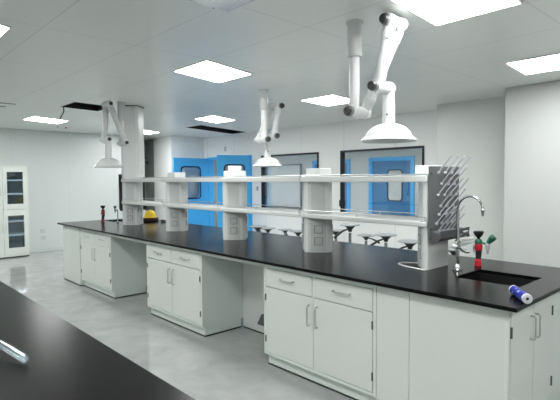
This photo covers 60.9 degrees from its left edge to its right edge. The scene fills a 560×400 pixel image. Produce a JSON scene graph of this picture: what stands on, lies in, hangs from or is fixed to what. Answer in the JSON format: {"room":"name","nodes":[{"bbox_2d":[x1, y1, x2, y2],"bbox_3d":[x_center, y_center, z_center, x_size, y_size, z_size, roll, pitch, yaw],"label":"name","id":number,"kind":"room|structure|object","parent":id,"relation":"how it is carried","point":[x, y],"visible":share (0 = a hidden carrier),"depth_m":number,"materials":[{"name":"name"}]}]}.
{"room":"science laboratory","nodes":[
{"label":"science laboratory","id":0,"kind":"room"},
{"bbox_2d":[0,128,145,248],"bbox_3d":[-6.804,-0.116,9.036,9.120,2.660,0.100,-3,4,-43],"label":"wall","id":1,"kind":"structure","parent":0,"point":[64,184],"depth_m":10.70,"materials":[{"name":"white paint"}]},
{"bbox_2d":[30,246,63,252],"bbox_3d":[-6.756,1.174,9.052,9.120,0.080,0.015,-3,4,-43],"label":"baseboard","id":2,"kind":"structure","parent":1,"relation":"attached to","point":[59,247],"depth_m":10.52,"materials":[{"name":"white plastic"}]},
{"bbox_2d":[144,139,154,211],"bbox_3d":[-3.522,-0.320,13.049,0.100,2.660,0.880,-3,4,-43],"label":"wall","id":3,"kind":"structure","parent":0,"point":[148,144],"depth_m":12.99,"materials":[{"name":"grey paint"}]},
{"bbox_2d":[0,250,352,399],"bbox_3d":[-0.712,1.375,5.401,13.000,0.080,17.200,-3,4,-43],"label":"floor","id":4,"kind":"structure","parent":0,"point":[233,364],"depth_m":4.63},
{"bbox_2d":[0,166,29,258],"bbox_3d":[-5.684,0.243,9.694,0.930,1.868,0.463,-3,4,-43],"label":"storage cabinet","id":5,"kind":"object","parent":4,"relation":"on","point":[14,211],"visible":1,"depth_m":9.80,"materials":[{"name":"white metal"}]},
{"bbox_2d":[7,179,22,180],"bbox_3d":[-5.699,-0.400,9.676,0.890,0.032,0.392,-3,4,-43],"label":"shelf","id":6,"kind":"object","parent":5,"relation":"attached to","point":[7,179],"depth_m":9.69,"materials":[{"name":"white metal"}]},
{"bbox_2d":[7,193,22,194],"bbox_3d":[-5.697,-0.118,9.689,0.890,0.032,0.392,-3,4,-43],"label":"shelf","id":7,"kind":"object","parent":5,"relation":"attached to","point":[7,193],"depth_m":9.70,"materials":[{"name":"white metal"}]},
{"bbox_2d":[8,219,23,221],"bbox_3d":[-5.693,0.436,9.713,0.890,0.032,0.392,-3,4,-43],"label":"shelf","id":8,"kind":"object","parent":5,"relation":"attached to","point":[9,220],"depth_m":9.77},
{"bbox_2d":[8,232,23,235],"bbox_3d":[-5.691,0.718,9.726,0.890,0.032,0.392,-3,4,-43],"label":"shelf","id":9,"kind":"object","parent":5,"relation":"attached to","point":[9,233],"depth_m":9.86,"materials":[{"name":"white metal"}]},
{"bbox_2d":[63,225,84,285],"bbox_3d":[-2.757,0.807,7.714,1.212,0.877,0.722,-3,4,-43],"label":"base cabinet","id":10,"kind":"object","parent":4,"relation":"on","point":[71,235],"visible":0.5,"depth_m":7.28,"materials":[{"name":"white metal"}]},
{"bbox_2d":[57,218,559,312],"bbox_3d":[-0.656,0.444,5.440,1.367,0.023,6.953,-3,4,-43],"label":"countertop","id":11,"kind":"structure","parent":10,"relation":"on","point":[362,263],"depth_m":3.74,"materials":[{"name":"black stone"}]},
{"bbox_2d":[100,206,104,221],"bbox_3d":[-2.816,0.221,7.573,0.074,0.262,0.074,-3,4,-43],"label":"eyewash","id":12,"kind":"object","parent":11,"relation":"on","point":[102,207],"visible":0.98,"depth_m":7.55,"materials":[{"name":"red plastic"}]},
{"bbox_2d":[111,235,145,242],"bbox_3d":[-1.683,0.873,6.066,0.533,0.877,0.985,-3,4,-43],"label":"panel","id":13,"kind":"object","parent":11,"relation":"attached to","point":[131,239],"visible":0.12,"depth_m":5.83,"materials":[{"name":"white metal"}]},
{"bbox_2d":[143,209,158,221],"bbox_3d":[-2.091,0.245,7.665,0.265,0.195,0.269,-1,3,-8],"label":"helmet","id":14,"kind":"object","parent":11,"relation":"on","point":[150,215],"visible":0.98,"depth_m":7.58,"materials":[{"name":"yellow plastic"}]},
{"bbox_2d":[121,165,447,269],"bbox_3d":[-0.530,0.027,5.354,0.344,0.815,5.010,-3,4,-43],"label":"rack","id":15,"kind":"object","parent":11,"relation":"on","point":[316,213],"visible":0.96,"depth_m":4.37,"materials":[{"name":"white metal"}]},
{"bbox_2d":[118,174,146,210],"bbox_3d":[-2.234,-0.116,7.218,0.445,0.546,0.044,-3,4,-43],"label":"drying rack","id":16,"kind":"object","parent":15,"relation":"attached to","point":[119,175],"visible":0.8,"depth_m":7.07,"materials":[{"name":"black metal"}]},
{"bbox_2d":[121,105,144,177],"bbox_3d":[-2.161,-0.863,7.088,0.360,1.060,0.230,-3,4,-43],"label":"column","id":17,"kind":"structure","parent":15,"relation":"on","point":[132,155],"depth_m":7.01,"materials":[{"name":"white paint"}]},
{"bbox_2d":[121,178,161,181],"bbox_3d":[-1.820,-0.281,6.729,0.344,0.049,1.220,-3,4,-43],"label":"shelf","id":18,"kind":"object","parent":15,"relation":"attached to","point":[123,179],"depth_m":6.58,"materials":[{"name":"white metal"}]},
{"bbox_2d":[121,201,165,206],"bbox_3d":[-1.817,0.048,6.744,0.344,0.037,1.220,-3,4,-43],"label":"shelf","id":19,"kind":"object","parent":15,"relation":"attached to","point":[125,203],"depth_m":6.64,"materials":[{"name":"white metal"}]},
{"bbox_2d":[162,178,218,181],"bbox_3d":[-0.977,-0.246,5.822,0.344,0.049,1.244,-3,4,-43],"label":"shelf","id":20,"kind":"object","parent":15,"relation":"attached to","point":[163,179],"depth_m":5.67,"materials":[{"name":"white metal"}]},
{"bbox_2d":[163,204,222,210],"bbox_3d":[-0.975,0.083,5.837,0.344,0.037,1.244,-3,4,-43],"label":"shelf","id":21,"kind":"object","parent":15,"relation":"attached to","point":[209,207],"depth_m":5.77,"materials":[{"name":"white metal"}]},
{"bbox_2d":[231,218,236,223],"bbox_3d":[-0.505,0.230,5.203,0.062,0.060,0.018,0,3,3],"label":"outlet","id":22,"kind":"object","parent":15,"relation":"attached to","point":[233,220],"depth_m":5.19,"materials":[{"name":"white plastic"}]},
{"bbox_2d":[231,228,236,233],"bbox_3d":[-0.504,0.336,5.208,0.062,0.060,0.018,0,3,3],"label":"outlet","id":23,"kind":"object","parent":15,"relation":"attached to","point":[233,230],"depth_m":5.20,"materials":[{"name":"white plastic"}]},
{"bbox_2d":[219,177,299,181],"bbox_3d":[-0.123,-0.211,4.904,0.344,0.049,1.254,-3,4,-43],"label":"shelf","id":24,"kind":"object","parent":15,"relation":"attached to","point":[225,179],"depth_m":4.74,"materials":[{"name":"white metal"}]},
{"bbox_2d":[219,207,302,216],"bbox_3d":[-0.121,0.118,4.918,0.344,0.037,1.254,-3,4,-43],"label":"shelf","id":25,"kind":"object","parent":15,"relation":"attached to","point":[226,210],"depth_m":4.80,"materials":[{"name":"white metal"}]},
{"bbox_2d":[315,226,321,232],"bbox_3d":[0.345,0.265,4.288,0.062,0.060,0.018,0,3,3],"label":"outlet","id":26,"kind":"object","parent":15,"relation":"attached to","point":[318,229],"depth_m":4.28,"materials":[{"name":"white plastic"}]},
{"bbox_2d":[315,238,321,244],"bbox_3d":[0.346,0.371,4.293,0.062,0.060,0.018,0,3,3],"label":"outlet","id":27,"kind":"object","parent":15,"relation":"attached to","point":[318,241],"depth_m":4.28,"materials":[{"name":"white plastic"}]},
{"bbox_2d":[300,213,427,226],"bbox_3d":[0.743,0.153,3.989,0.344,0.037,1.272,-3,4,-43],"label":"shelf","id":28,"kind":"object","parent":15,"relation":"attached to","point":[393,220],"depth_m":3.85,"materials":[{"name":"white metal"}]},
{"bbox_2d":[300,175,428,181],"bbox_3d":[0.741,-0.175,3.974,0.344,0.049,1.272,-3,4,-43],"label":"shelf","id":29,"kind":"object","parent":15,"relation":"attached to","point":[306,178],"depth_m":3.83,"materials":[{"name":"white metal"}]},
{"bbox_2d":[428,155,470,241],"bbox_3d":[1.270,-0.014,3.510,0.463,0.627,0.123,-3,4,-43],"label":"drying rack","id":30,"kind":"object","parent":15,"relation":"attached to","point":[443,183],"visible":0.98,"depth_m":3.47,"materials":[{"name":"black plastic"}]},
{"bbox_2d":[431,227,469,241],"bbox_3d":[1.272,0.255,3.537,0.443,0.086,0.075,-3,4,-43],"label":"drip tray","id":31,"kind":"object","parent":30,"relation":"on","point":[438,234],"depth_m":3.44,"materials":[{"name":"grey plastic"}]},
{"bbox_2d":[398,262,424,270],"bbox_3d":[0.985,0.498,3.585,0.184,0.012,0.300,0,3,12],"label":"cable","id":32,"kind":"object","parent":11,"relation":"on","point":[399,263],"visible":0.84,"depth_m":3.62,"materials":[{"name":"white plastic"}]},
{"bbox_2d":[452,195,484,270],"bbox_3d":[1.396,0.235,3.425,0.307,0.545,0.226,-3,4,-43],"label":"tap","id":33,"kind":"object","parent":11,"relation":"on","point":[457,245],"visible":1,"depth_m":3.41,"materials":[{"name":"silver metal"}]},
{"bbox_2d":[473,231,496,265],"bbox_3d":[1.541,0.369,3.586,0.078,0.262,0.166,-3,4,-43],"label":"eyewash","id":34,"kind":"object","parent":11,"relation":"on","point":[478,242],"visible":1,"depth_m":3.59,"materials":[{"name":"red plastic"}]},
{"bbox_2d":[473,231,483,238],"bbox_3d":[1.508,0.268,3.613,0.074,0.062,0.074,-3,4,-43],"label":"cup","id":35,"kind":"object","parent":34,"relation":"on","point":[478,234],"depth_m":3.59,"materials":[{"name":"black plastic"}]},
{"bbox_2d":[462,272,535,286],"bbox_3d":[1.459,0.671,3.195,0.410,0.260,0.445,-3,4,-43],"label":"sink","id":36,"kind":"object","parent":11,"relation":"in","point":[485,277],"visible":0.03,"depth_m":3.36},
{"bbox_2d":[509,285,532,303],"bbox_3d":[1.321,0.518,2.618,0.053,0.053,0.218,0,3,8],"label":"paper roll","id":37,"kind":"object","parent":11,"relation":"on","point":[514,290],"visible":1,"depth_m":2.56,"materials":[{"name":"blue paper"}]},
{"bbox_2d":[0,281,194,399],"bbox_3d":[-2.473,1.012,2.849,1.377,0.900,5.720,-3,4,-43],"label":"workbench","id":38,"kind":"object","parent":4,"relation":"on","point":[65,362],"visible":1,"depth_m":1.72,"materials":[{"name":"black stone"}]},
{"bbox_2d":[0,340,28,362],"bbox_3d":[-1.201,0.564,1.884,0.610,0.057,0.050,1,3,26],"label":"rod","id":39,"kind":"object","parent":38,"relation":"on","point":[4,346],"visible":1,"depth_m":1.79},
{"bbox_2d":[80,229,146,298],"bbox_3d":[-2.402,0.846,6.797,0.548,0.877,1.065,-3,4,-43],"label":"base cabinet","id":40,"kind":"object","parent":4,"relation":"on","point":[113,267],"visible":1,"depth_m":6.46,"materials":[{"name":"white metal"}]},
{"bbox_2d":[146,241,242,336],"bbox_3d":[-0.982,0.904,5.270,0.548,0.877,1.138,-3,4,-43],"label":"base cabinet","id":41,"kind":"object","parent":4,"relation":"on","point":[193,291],"visible":0.98,"depth_m":4.93,"materials":[{"name":"white metal"}]},
{"bbox_2d":[201,252,263,333],"bbox_3d":[-0.256,0.932,4.531,0.533,0.877,0.932,-3,4,-43],"label":"panel","id":42,"kind":"object","parent":4,"relation":"on","point":[253,272],"visible":0.36,"depth_m":4.90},
{"bbox_2d":[257,314,263,325],"bbox_3d":[-0.126,1.190,4.708,0.078,0.115,0.238,-3,4,-43],"label":"outlet box","id":43,"kind":"object","parent":42,"relation":"attached to","point":[261,319],"visible":0.29,"depth_m":4.72,"materials":[{"name":"grey metal"}]},
{"bbox_2d":[249,225,266,231],"bbox_3d":[-0.342,0.824,7.772,0.428,0.803,0.447,2,3,42],"label":"stool","id":44,"kind":"object","parent":4,"relation":"on","point":[257,227],"visible":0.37,"depth_m":7.71,"materials":[{"name":"silver metal"}]},
{"bbox_2d":[261,227,275,232],"bbox_3d":[-0.229,0.845,8.522,0.429,0.693,0.446,1,3,30],"label":"stool","id":45,"kind":"object","parent":4,"relation":"on","point":[267,229],"visible":0.25,"depth_m":8.44,"materials":[{"name":"silver metal"}]},
{"bbox_2d":[278,229,292,234],"bbox_3d":[0.086,0.863,9.047,0.447,0.605,0.429,1,3,36],"label":"stool","id":46,"kind":"object","parent":4,"relation":"on","point":[283,230],"visible":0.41,"depth_m":9.02,"materials":[{"name":"silver metal"}]},
{"bbox_2d":[289,230,301,236],"bbox_3d":[0.279,0.863,7.825,0.429,0.713,0.446,1,3,24],"label":"stool","id":47,"kind":"object","parent":4,"relation":"on","point":[297,232],"visible":0.23,"depth_m":7.74,"materials":[{"name":"silver metal"}]},
{"bbox_2d":[264,264,376,399],"bbox_3d":[0.427,0.962,3.754,0.548,0.877,1.138,-3,4,-43],"label":"base cabinet","id":48,"kind":"object","parent":4,"relation":"on","point":[321,330],"visible":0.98,"depth_m":3.52,"materials":[{"name":"white metal"}]},
{"bbox_2d":[332,229,342,240],"bbox_3d":[0.921,0.851,7.760,0.446,0.733,0.429,1,3,31],"label":"stool","id":49,"kind":"object","parent":4,"relation":"on","point":[335,231],"visible":0.17,"depth_m":7.69,"materials":[{"name":"silver metal"}]},
{"bbox_2d":[334,223,359,242],"bbox_3d":[0.998,0.803,6.905,0.429,0.904,0.447,1,3,35],"label":"stool","id":50,"kind":"object","parent":4,"relation":"on","point":[349,226],"visible":0.38,"depth_m":6.85,"materials":[{"name":"silver plastic"}]},
{"bbox_2d":[357,234,379,244],"bbox_3d":[1.360,0.889,7.532,0.446,0.671,0.429,0,3,11],"label":"stool","id":51,"kind":"object","parent":4,"relation":"on","point":[365,236],"visible":0.34,"depth_m":7.52,"materials":[{"name":"silver metal"}]},
{"bbox_2d":[370,233,396,246],"bbox_3d":[1.390,0.867,6.316,0.427,0.823,0.447,-2,3,-32],"label":"stool","id":52,"kind":"object","parent":4,"relation":"on","point":[385,236],"visible":0.3,"depth_m":6.29,"materials":[{"name":"silver metal"}]},
{"bbox_2d":[397,239,417,249],"bbox_3d":[1.514,0.894,5.620,0.428,0.830,0.447,2,3,37],"label":"stool","id":53,"kind":"object","parent":4,"relation":"on","point":[409,243],"visible":0.26,"depth_m":5.55,"materials":[{"name":"silver metal"}]},
{"bbox_2d":[448,247,466,254],"bbox_3d":[2.037,0.938,5.642,0.429,0.734,0.446,1,3,30],"label":"stool","id":54,"kind":"object","parent":4,"relation":"on","point":[451,250],"visible":0.2,"depth_m":5.57,"materials":[{"name":"silver metal"}]},
{"bbox_2d":[376,286,559,399],"bbox_3d":[1.387,0.978,3.259,1.208,0.877,0.886,-3,4,-43],"label":"base cabinet","id":55,"kind":"object","parent":4,"relation":"on","point":[428,347],"visible":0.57,"depth_m":2.83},
{"bbox_2d":[154,136,203,219],"bbox_3d":[-2.667,-0.307,12.629,0.980,2.660,0.900,-3,4,-43],"label":"wall","id":56,"kind":"structure","parent":0,"point":[167,148],"depth_m":12.31,"materials":[{"name":"white paint"}]},
{"bbox_2d":[214,160,217,226],"bbox_3d":[-2.754,-0.208,15.119,2.070,2.240,0.100,-3,4,-43],"label":"wall","id":57,"kind":"structure","parent":0,"point":[215,161],"depth_m":15.64,"materials":[{"name":"blue paint"}]},
{"bbox_2d":[0,0,559,139],"bbox_3d":[-1.599,-1.305,4.473,10.630,0.050,17.200,-3,4,-43],"label":"ceiling","id":58,"kind":"structure","parent":0,"point":[55,54],"depth_m":4.30,"materials":[{"name":"white paint"}]},
{"bbox_2d":[0,23,11,37],"bbox_3d":[-2.256,-1.214,3.251,0.548,0.012,0.972,1,3,24],"label":"recessed light","id":59,"kind":"object","parent":58,"relation":"in","point":[4,29],"visible":1,"depth_m":3.40,"materials":[{"name":"white plastic"}]},
{"bbox_2d":[0,25,8,35],"bbox_3d":[-2.256,-1.214,3.251,0.525,0.008,0.937,1,3,24],"label":"diffuser","id":60,"kind":"object","parent":59,"relation":"attached to","point":[4,29],"depth_m":3.40,"materials":[{"name":"white plastic"}]},
{"bbox_2d":[23,116,68,123],"bbox_3d":[-4.204,-1.439,8.562,0.552,0.012,0.957,1,3,25],"label":"recessed light","id":61,"kind":"object","parent":58,"relation":"in","point":[31,118],"visible":1,"depth_m":8.46,"materials":[{"name":"white plastic"}]},
{"bbox_2d":[61,102,101,110],"bbox_3d":[-2.873,-1.506,7.079,0.598,0.243,0.668,-3,4,-43],"label":"ceiling hatch","id":62,"kind":"object","parent":58,"relation":"attached to","point":[67,105],"visible":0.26,"depth_m":7.30,"materials":[{"name":"black metal"}]},
{"bbox_2d":[71,102,100,107],"bbox_3d":[-2.873,-1.623,7.073,0.660,0.370,0.739,-3,4,-43],"label":"ceiling","id":63,"kind":"structure","parent":58,"relation":"attached to","point":[75,103],"depth_m":7.38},
{"bbox_2d":[94,100,128,167],"bbox_3d":[-2.291,-0.904,6.489,0.502,0.922,0.400,-3,4,-43],"label":"extraction arm","id":64,"kind":"object","parent":58,"relation":"hanging from","point":[108,161],"visible":1,"depth_m":6.50},
{"bbox_2d":[94,158,122,167],"bbox_3d":[-2.326,-0.504,6.461,0.384,0.127,0.384,-3,4,-43],"label":"hood","id":65,"kind":"object","parent":64,"relation":"attached to","point":[105,162],"depth_m":6.35,"materials":[{"name":"white plastic"}]},
{"bbox_2d":[144,130,159,133],"bbox_3d":[-3.096,-1.546,10.790,0.548,0.012,0.972,1,3,24],"label":"recessed light","id":66,"kind":"object","parent":58,"relation":"in","point":[145,131],"visible":0.48,"depth_m":10.92,"materials":[{"name":"white plastic"}]},
{"bbox_2d":[173,59,251,82],"bbox_3d":[-0.676,-1.296,4.832,0.684,0.012,0.772,-3,4,-43],"label":"recessed light","id":67,"kind":"object","parent":58,"relation":"in","point":[206,69],"visible":1,"depth_m":4.78,"materials":[{"name":"white plastic"}]},
{"bbox_2d":[194,115,235,122],"bbox_3d":[-1.173,-1.463,8.633,0.557,0.012,0.935,1,3,27],"label":"recessed light","id":68,"kind":"object","parent":58,"relation":"in","point":[212,118],"visible":1,"depth_m":8.61,"materials":[{"name":"white plastic"}]},
{"bbox_2d":[186,125,243,133],"bbox_3d":[-1.379,-1.672,10.536,0.528,0.243,1.889,1,3,28],"label":"ceiling hatch","id":69,"kind":"object","parent":58,"relation":"attached to","point":[193,127],"visible":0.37,"depth_m":10.82,"materials":[{"name":"grey metal"}]},
{"bbox_2d":[197,125,234,131],"bbox_3d":[-1.380,-1.788,10.531,0.587,0.370,1.974,1,3,28],"label":"ceiling","id":70,"kind":"structure","parent":58,"relation":"attached to","point":[200,125],"depth_m":10.92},
{"bbox_2d":[185,0,258,12],"bbox_3d":[-0.341,-1.197,2.717,0.520,0.026,0.520,-3,4,-43],"label":"ceiling vent","id":71,"kind":"object","parent":58,"relation":"in","point":[228,6],"visible":1,"depth_m":2.89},
{"bbox_2d":[252,89,284,166],"bbox_3d":[-0.168,-0.892,6.043,0.412,0.936,0.400,-3,4,-43],"label":"extraction arm","id":72,"kind":"object","parent":58,"relation":"hanging from","point":[267,111],"visible":1,"depth_m":5.94},
{"bbox_2d":[252,157,281,166],"bbox_3d":[-0.160,-0.485,6.077,0.384,0.121,0.384,-3,4,-43],"label":"hood","id":73,"kind":"object","parent":72,"relation":"attached to","point":[265,161],"depth_m":5.96,"materials":[{"name":"white plastic"}]},
{"bbox_2d":[300,94,359,105],"bbox_3d":[0.699,-1.387,6.633,0.684,0.012,0.690,-3,4,-43],"label":"recessed light","id":74,"kind":"object","parent":58,"relation":"in","point":[331,99],"visible":0.89,"depth_m":6.60,"materials":[{"name":"white plastic"}]},
{"bbox_2d":[343,12,416,143],"bbox_3d":[0.721,-0.824,3.305,0.400,0.838,0.452,-3,4,-43],"label":"extraction arm","id":75,"kind":"object","parent":58,"relation":"hanging from","point":[388,132],"visible":1,"depth_m":3.25},
{"bbox_2d":[360,123,416,143],"bbox_3d":[0.753,-0.466,3.301,0.384,0.123,0.384,-3,4,-43],"label":"hood","id":76,"kind":"object","parent":75,"relation":"attached to","point":[384,133],"depth_m":3.19,"materials":[{"name":"white plastic"}]},
{"bbox_2d":[389,0,522,25],"bbox_3d":[1.086,-1.223,2.922,0.684,0.012,0.662,-3,4,-43],"label":"recessed light","id":77,"kind":"object","parent":58,"relation":"in","point":[435,12],"visible":1,"depth_m":3.03,"materials":[{"name":"white plastic"}]},
{"bbox_2d":[505,53,559,74],"bbox_3d":[2.568,-1.307,4.564,0.684,0.012,0.662,-3,4,-43],"label":"recessed light","id":78,"kind":"object","parent":58,"relation":"in","point":[551,62],"visible":1,"depth_m":4.57,"materials":[{"name":"white plastic"}]},
{"bbox_2d":[204,110,436,250],"bbox_3d":[0.100,-0.228,10.444,0.100,2.660,7.870,-3,4,-43],"label":"wall","id":79,"kind":"structure","parent":0,"point":[328,139],"depth_m":9.32,"materials":[{"name":"white paint"}]},
{"bbox_2d":[173,158,208,225],"bbox_3d":[-2.263,-0.015,12.135,1.031,2.095,0.117,-3,4,-43],"label":"door","id":80,"kind":"structure","parent":79,"relation":"in","point":[199,217],"depth_m":12.24,"materials":[{"name":"blue metal"}]},
{"bbox_2d":[208,155,252,230],"bbox_3d":[-1.225,-0.018,11.877,0.150,2.130,1.780,-3,4,-43],"label":"trim","id":81,"kind":"structure","parent":79,"relation":"attached to","point":[210,160],"depth_m":12.45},
{"bbox_2d":[217,155,250,230],"bbox_3d":[-1.071,0.017,11.065,0.811,2.110,0.117,-2,3,-25],"label":"door","id":82,"kind":"structure","parent":79,"relation":"in","point":[223,161],"depth_m":10.92,"materials":[{"name":"blue metal"}]},
{"bbox_2d":[261,152,318,209],"bbox_3d":[0.211,-0.385,10.295,0.110,1.215,1.770,-3,4,-43],"label":"window","id":83,"kind":"structure","parent":79,"relation":"in","point":[264,170],"depth_m":10.85,"materials":[{"name":"black metal"}]},
{"bbox_2d":[339,146,424,216],"bbox_3d":[1.795,-0.318,8.561,0.150,1.215,1.790,-3,4,-43],"label":"window","id":84,"kind":"structure","parent":79,"relation":"in","point":[342,153],"depth_m":9.12,"materials":[{"name":"black metal"}]},
{"bbox_2d":[225,148,421,215],"bbox_3d":[1.614,-0.099,12.013,0.100,2.240,10.600,-3,4,-43],"label":"wall","id":85,"kind":"structure","parent":0,"point":[359,161],"depth_m":11.56,"materials":[{"name":"white paint"}]},
{"bbox_2d":[268,164,301,208],"bbox_3d":[0.080,-0.397,13.526,0.050,1.220,1.480,-3,4,-43],"label":"window","id":86,"kind":"structure","parent":85,"relation":"in","point":[282,194],"depth_m":13.45,"materials":[{"name":"clear glass"}]},
{"bbox_2d":[312,159,349,211],"bbox_3d":[1.341,-0.009,12.289,0.130,2.040,1.270,-3,4,-43],"label":"door","id":87,"kind":"structure","parent":85,"relation":"in","point":[347,161],"depth_m":11.83,"materials":[{"name":"blue metal"}]},
{"bbox_2d":[369,156,414,215],"bbox_3d":[2.576,0.036,10.960,0.130,2.050,1.220,-3,4,-43],"label":"door","id":88,"kind":"structure","parent":85,"relation":"in","point":[383,196],"depth_m":10.92,"materials":[{"name":"blue metal"}]},
{"bbox_2d":[437,96,505,260],"bbox_3d":[3.003,-0.091,6.933,0.630,2.660,1.230,-3,4,-43],"label":"wall","id":89,"kind":"structure","parent":0,"point":[475,129],"depth_m":6.68,"materials":[{"name":"white paint"}]},
{"bbox_2d":[503,80,559,267],"bbox_3d":[5.461,0.029,3.862,1.210,2.660,6.620,-3,4,-43],"label":"wall","id":90,"kind":"structure","parent":0,"point":[532,111],"depth_m":5.62,"materials":[{"name":"white paint"}]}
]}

